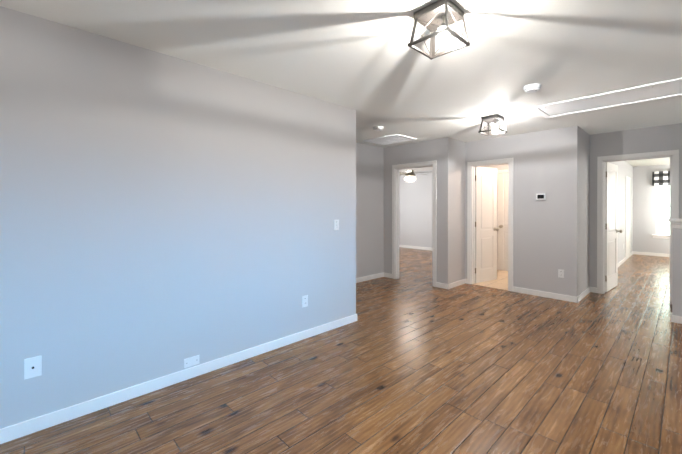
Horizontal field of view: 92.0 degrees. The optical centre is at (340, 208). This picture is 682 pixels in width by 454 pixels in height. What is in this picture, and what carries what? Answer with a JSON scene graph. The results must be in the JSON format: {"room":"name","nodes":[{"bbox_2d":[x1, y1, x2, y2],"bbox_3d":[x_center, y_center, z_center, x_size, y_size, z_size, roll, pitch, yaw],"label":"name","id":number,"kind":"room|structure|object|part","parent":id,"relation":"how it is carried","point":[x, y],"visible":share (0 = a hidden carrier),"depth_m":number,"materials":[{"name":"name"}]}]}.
{"room":"empty living room","nodes":[
{"label":"empty living room","id":0,"kind":"room"},
{"bbox_2d":[0,6,355,428],"bbox_3d":[-2.636,0.093,2.123,6.400,2.440,1.430,0,0,-44],"label":"wall","id":1,"kind":"structure","parent":0,"point":[161,214],"depth_m":2.34,"materials":[{"name":"grey paint"}]},
{"bbox_2d":[24,355,41,379],"bbox_3d":[-1.802,0.932,1.926,0.075,0.118,0.012,0,0,-44],"label":"outlet plate","id":2,"kind":"object","parent":1,"relation":"attached to","point":[32,367],"visible":1,"depth_m":1.93,"materials":[{"name":"white plastic"}]},
{"bbox_2d":[0,314,356,443],"bbox_3d":[-2.134,1.274,1.610,6.413,0.082,0.013,0,0,-44],"label":"baseboard","id":3,"kind":"structure","parent":1,"relation":"attached to","point":[26,427],"depth_m":2.33,"materials":[{"name":"white paint"}]},
{"bbox_2d":[184,355,198,367],"bbox_3d":[-1.154,1.186,2.548,0.115,0.070,0.006,0,0,-44],"label":"electrical outlet plate","id":4,"kind":"object","parent":1,"relation":"attached to","point":[191,361],"visible":1,"depth_m":2.54,"materials":[{"name":"white plastic"}]},
{"bbox_2d":[302,295,307,307],"bbox_3d":[-0.359,0.933,3.303,0.070,0.115,0.008,0,0,-44],"label":"outlet","id":5,"kind":"object","parent":1,"relation":"attached to","point":[305,301],"visible":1,"depth_m":3.30,"materials":[{"name":"white plastic"}]},
{"bbox_2d":[334,220,338,229],"bbox_3d":[-0.046,0.182,3.595,0.070,0.115,0.013,0,0,-44],"label":"light switch","id":6,"kind":"object","parent":1,"relation":"attached to","point":[336,224],"visible":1,"depth_m":3.59,"materials":[{"name":"white plastic"}]},
{"bbox_2d":[0,247,681,453],"bbox_3d":[1.789,1.353,4.804,16.700,0.100,11.200,0,0,-44],"label":"floor","id":7,"kind":"structure","parent":0,"point":[411,360],"depth_m":2.41,"materials":[{"name":"brown wood"}]},
{"bbox_2d":[0,0,681,171],"bbox_3d":[1.789,-1.187,4.794,16.700,0.100,11.200,0,0,-44],"label":"ceiling","id":8,"kind":"structure","parent":0,"point":[366,63],"depth_m":2.39,"materials":[{"name":"white paint"}]},
{"bbox_2d":[373,126,383,130],"bbox_3d":[0.526,-1.113,4.627,0.144,0.048,0.144,0,0,-44],"label":"smoke detector","id":9,"kind":"object","parent":8,"relation":"attached to","point":[377,128],"visible":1,"depth_m":4.58,"materials":[{"name":"white plastic"}]},
{"bbox_2d":[363,134,416,144],"bbox_3d":[0.810,-1.134,5.474,0.540,0.012,0.695,0,0,-44],"label":"ceiling vent","id":10,"kind":"object","parent":8,"relation":"in","point":[391,139],"visible":1,"depth_m":5.42,"materials":[{"name":"white plastic"}]},
{"bbox_2d":[399,169,432,181],"bbox_3d":[1.732,-0.903,8.125,1.255,0.494,1.290,0,0,-44],"label":"ceiling fan","id":11,"kind":"object","parent":8,"relation":"hanging from","point":[410,174],"visible":0.77,"depth_m":8.03,"materials":[{"name":"grey metal"}]},
{"bbox_2d":[408,0,469,59],"bbox_3d":[0.562,-1.023,1.893,0.252,0.206,0.252,0,0,-44],"label":"ceiling light","id":12,"kind":"object","parent":8,"relation":"attached to","point":[439,16],"visible":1,"depth_m":1.86,"materials":[{"name":"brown metal"}]},
{"bbox_3d":[0.583,-0.970,1.871,0.076,0.098,0.076,0,0,-44],"label":"bulb","id":13,"kind":"part","parent":12,"relation":"part of","materials":[{"name":"white glass"}]},
{"bbox_2d":[478,114,506,135],"bbox_3d":[1.893,-1.032,4.106,0.252,0.206,0.252,0,0,-44],"label":"light","id":14,"kind":"object","parent":8,"relation":"attached to","point":[490,119],"visible":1,"depth_m":4.08,"materials":[{"name":"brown metal"}]},
{"bbox_3d":[1.913,-0.978,4.085,0.076,0.098,0.076,0,0,-44],"label":"bulb","id":15,"kind":"part","parent":14,"relation":"part of","materials":[{"name":"white glass"}]},
{"bbox_2d":[523,83,540,92],"bbox_3d":[1.775,-1.107,3.055,0.144,0.048,0.144,0,0,-44],"label":"smoke detector","id":16,"kind":"object","parent":8,"relation":"attached to","point":[532,88],"visible":1,"depth_m":3.01,"materials":[{"name":"white plastic"}]},
{"bbox_2d":[530,78,681,118],"bbox_3d":[2.883,-1.129,3.371,0.620,0.015,1.530,0,0,-44],"label":"attic hatch","id":17,"kind":"object","parent":8,"relation":"attached to","point":[653,91],"visible":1,"depth_m":3.41,"materials":[{"name":"white paint"}]},
{"bbox_2d":[356,143,383,277],"bbox_3d":[0.036,0.080,5.581,2.240,2.440,0.110,0,0,-44],"label":"wall","id":18,"kind":"structure","parent":0,"point":[369,209],"depth_m":5.96,"materials":[{"name":"grey paint"}]},
{"bbox_2d":[356,272,383,282],"bbox_3d":[0.039,1.259,5.503,2.130,0.082,0.013,0,0,-44],"label":"baseboard","id":19,"kind":"structure","parent":18,"relation":"attached to","point":[369,277],"depth_m":5.95,"materials":[{"name":"white paint"}]},
{"bbox_2d":[399,170,432,247],"bbox_3d":[2.851,0.063,9.926,0.110,2.440,4.260,0,0,-44],"label":"wall","id":20,"kind":"structure","parent":0,"point":[416,212],"depth_m":10.35,"materials":[{"name":"grey paint"}]},
{"bbox_2d":[399,245,431,250],"bbox_3d":[2.807,1.243,9.888,0.013,0.082,4.040,0,0,-44],"label":"baseboard","id":21,"kind":"structure","parent":20,"relation":"attached to","point":[416,247],"depth_m":10.35,"materials":[{"name":"white paint"}]},
{"bbox_2d":[383,137,450,283],"bbox_3d":[0.132,0.074,7.025,0.110,2.440,4.710,0,0,-44],"label":"wall","id":22,"kind":"structure","parent":0,"point":[442,151],"depth_m":5.42,"materials":[{"name":"grey paint"}]},
{"bbox_2d":[384,273,391,277],"bbox_3d":[0.873,1.256,6.162,0.013,0.082,0.210,0,0,-44],"label":"baseboard","id":23,"kind":"structure","parent":22,"relation":"attached to","point":[388,275],"depth_m":6.14,"materials":[{"name":"white paint"}]},
{"bbox_2d":[392,160,436,286],"bbox_3d":[1.304,0.255,5.795,0.142,2.088,0.906,0,0,-44],"label":"door frame","id":24,"kind":"structure","parent":22,"relation":"attached to","point":[395,220],"depth_m":6.03,"materials":[{"name":"white paint"}]},
{"bbox_2d":[436,282,448,288],"bbox_3d":[1.647,1.260,5.350,0.013,0.082,0.213,0,0,-44],"label":"baseboard","id":25,"kind":"structure","parent":22,"relation":"attached to","point":[442,285],"depth_m":5.34,"materials":[{"name":"white paint"}]},
{"bbox_2d":[451,138,464,282],"bbox_3d":[1.935,0.080,5.567,0.490,2.440,0.110,0,0,-44],"label":"wall","id":26,"kind":"structure","parent":0,"point":[457,210],"depth_m":5.51,"materials":[{"name":"grey paint"}]},
{"bbox_2d":[448,279,465,288],"bbox_3d":[1.933,1.259,5.484,0.613,0.082,0.013,0,0,-44],"label":"baseboard return","id":27,"kind":"object","parent":26,"relation":"attached to","point":[457,283],"visible":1,"depth_m":5.47,"materials":[{"name":"white paint"}]},
{"bbox_2d":[473,270,507,290],"bbox_3d":[3.116,1.296,5.901,1.665,0.006,1.940,0,0,-44],"label":"floor","id":28,"kind":"structure","parent":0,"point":[500,281],"depth_m":5.73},
{"bbox_2d":[483,164,507,173],"bbox_3d":[3.758,0.076,6.509,0.110,2.440,1.940,0,0,-44],"label":"wall","id":29,"kind":"structure","parent":0,"point":[501,167],"depth_m":6.89,"materials":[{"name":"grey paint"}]},
{"bbox_2d":[497,170,507,269],"bbox_3d":[3.513,0.252,6.676,0.016,2.088,0.746,0,0,-44],"label":"door frame","id":30,"kind":"structure","parent":29,"relation":"attached to","point":[502,171],"depth_m":6.91,"materials":[{"name":"white paint"}]},
{"bbox_2d":[498,173,507,270],"bbox_3d":[3.481,0.285,6.639,0.106,2.005,0.630,0,0,-44],"label":"closet door leaf","id":31,"kind":"structure","parent":29,"relation":"in","point":[503,221],"depth_m":6.81,"materials":[{"name":"white paint"}]},
{"bbox_2d":[465,126,578,296],"bbox_3d":[2.549,0.081,5.357,0.110,2.440,2.160,0,0,-44],"label":"wall","id":32,"kind":"structure","parent":0,"point":[545,240],"depth_m":4.84,"materials":[{"name":"grey paint"}]},
{"bbox_2d":[475,167,498,282],"bbox_3d":[2.567,0.288,5.833,0.585,2.005,0.184,0,0,-31],"label":"door leaf","id":33,"kind":"structure","parent":32,"relation":"in","point":[486,229],"depth_m":5.81,"materials":[{"name":"white paint"}]},
{"bbox_2d":[467,158,512,291],"bbox_3d":[2.473,0.256,5.438,0.142,2.088,0.736,0,0,-44],"label":"door frame","id":34,"kind":"structure","parent":32,"relation":"attached to","point":[471,166],"depth_m":5.61,"materials":[{"name":"white paint"}]},
{"bbox_2d":[536,193,545,199],"bbox_3d":[2.942,-0.168,4.847,0.024,0.094,0.124,0,0,-44],"label":"thermostat","id":35,"kind":"object","parent":32,"relation":"attached to","point":[540,196],"visible":1,"depth_m":4.83,"materials":[{"name":"white plastic"}]},
{"bbox_2d":[513,286,577,302],"bbox_3d":[2.971,1.262,4.829,0.013,0.082,0.833,0,0,-44],"label":"baseboard","id":36,"kind":"structure","parent":32,"relation":"attached to","point":[547,294],"depth_m":4.80,"materials":[{"name":"white paint"}]},
{"bbox_2d":[558,269,563,277],"bbox_3d":[3.122,0.928,4.673,0.008,0.116,0.070,0,0,-44],"label":"outlet","id":37,"kind":"object","parent":32,"relation":"attached to","point":[560,273],"visible":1,"depth_m":4.67,"materials":[{"name":"white plastic"}]},
{"bbox_2d":[579,127,632,294],"bbox_3d":[5.747,0.074,6.988,6.770,2.440,0.110,0,0,-44],"label":"wall","id":38,"kind":"structure","parent":0,"point":[625,168],"depth_m":5.00,"materials":[{"name":"grey paint"}]},
{"bbox_2d":[577,287,589,302],"bbox_3d":[3.558,1.262,4.822,0.853,0.082,0.013,0,0,-44],"label":"baseboard return","id":39,"kind":"object","parent":38,"relation":"attached to","point":[582,295],"visible":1,"depth_m":4.77,"materials":[{"name":"white paint"}]},
{"bbox_2d":[618,257,625,266],"bbox_3d":[5.481,1.255,6.654,4.240,0.082,0.013,0,0,-44],"label":"baseboard","id":40,"kind":"structure","parent":38,"relation":"attached to","point":[621,261],"depth_m":7.64,"materials":[{"name":"white paint"}]},
{"bbox_2d":[625,176,630,259],"bbox_3d":[7.343,0.245,8.422,0.900,2.088,0.016,0,0,-44],"label":"door frame","id":41,"kind":"structure","parent":38,"relation":"attached to","point":[627,217],"depth_m":8.39,"materials":[{"name":"white paint"}]},
{"bbox_2d":[589,123,681,287],"bbox_3d":[5.285,0.087,3.703,0.110,2.440,4.010,0,0,-44],"label":"wall","id":42,"kind":"structure","parent":0,"point":[648,139],"depth_m":4.83,"materials":[{"name":"grey paint"}]},
{"bbox_2d":[590,287,596,292],"bbox_3d":[3.890,1.260,5.082,0.013,0.082,0.095,0,0,-44],"label":"baseboard","id":43,"kind":"structure","parent":42,"relation":"attached to","point":[593,289],"depth_m":5.07,"materials":[{"name":"white paint"}]},
{"bbox_2d":[605,162,622,291],"bbox_3d":[4.343,0.290,5.293,0.725,2.005,0.184,0,0,-40],"label":"door leaf","id":44,"kind":"structure","parent":42,"relation":"in","point":[611,230],"depth_m":5.25,"materials":[{"name":"white paint"}]},
{"bbox_2d":[597,150,678,303],"bbox_3d":[4.269,0.259,4.770,0.142,2.088,0.871,0,0,-44],"label":"door frame","id":45,"kind":"structure","parent":42,"relation":"attached to","point":[673,155],"depth_m":4.90,"materials":[{"name":"white paint"}]},
{"bbox_2d":[633,164,669,253],"bbox_3d":[8.662,0.068,8.756,0.110,2.440,1.350,0,0,-44],"label":"wall","id":46,"kind":"structure","parent":0,"point":[644,210],"depth_m":9.01,"materials":[{"name":"grey paint"}]},
{"bbox_2d":[652,186,669,238],"bbox_3d":[8.791,-0.001,8.554,0.120,1.620,1.040,0,0,-44],"label":"window frame","id":47,"kind":"structure","parent":46,"relation":"in","point":[656,235],"depth_m":8.84,"materials":[{"name":"white paint"}]},
{"bbox_2d":[652,171,669,185],"bbox_3d":[8.758,-0.791,8.520,0.060,0.380,1.020,0,0,-44],"label":"window valance","id":48,"kind":"object","parent":47,"relation":"attached to","point":[660,178],"visible":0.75,"depth_m":8.75,"materials":[{"name":"fabric"}]},
{"bbox_2d":[672,228,681,315],"bbox_3d":[4.869,0.735,2.743,0.120,1.150,2.970,0,0,-44],"label":"wall","id":49,"kind":"structure","parent":0,"point":[677,276],"depth_m":3.75,"materials":[{"name":"grey paint"}]},
{"bbox_2d":[668,218,681,228],"bbox_3d":[4.857,0.180,2.753,0.190,0.110,3.005,0,0,-44],"label":"half wall cap","id":50,"kind":"object","parent":49,"relation":"on","point":[676,223],"visible":1,"depth_m":3.74,"materials":[{"name":"white paint"}]},
{"bbox_2d":[671,315,681,323],"bbox_3d":[4.816,1.269,2.704,0.013,0.082,2.983,0,0,-44],"label":"baseboard","id":51,"kind":"structure","parent":49,"relation":"attached to","point":[676,319],"depth_m":3.75,"materials":[{"name":"white paint"}]},
{"bbox_3d":[9.872,0.073,7.485,0.110,2.440,2.160,0,0,-44],"label":"wall","id":52,"kind":"structure","parent":0,"visible":0},
{"bbox_2d":[633,251,669,256],"bbox_3d":[9.324,1.250,7.976,0.013,0.082,3.400,0,0,-44],"label":"baseboard","id":53,"kind":"structure","parent":52,"relation":"attached to","point":[652,254],"depth_m":8.92,"materials":[{"name":"white paint"}]}
]}

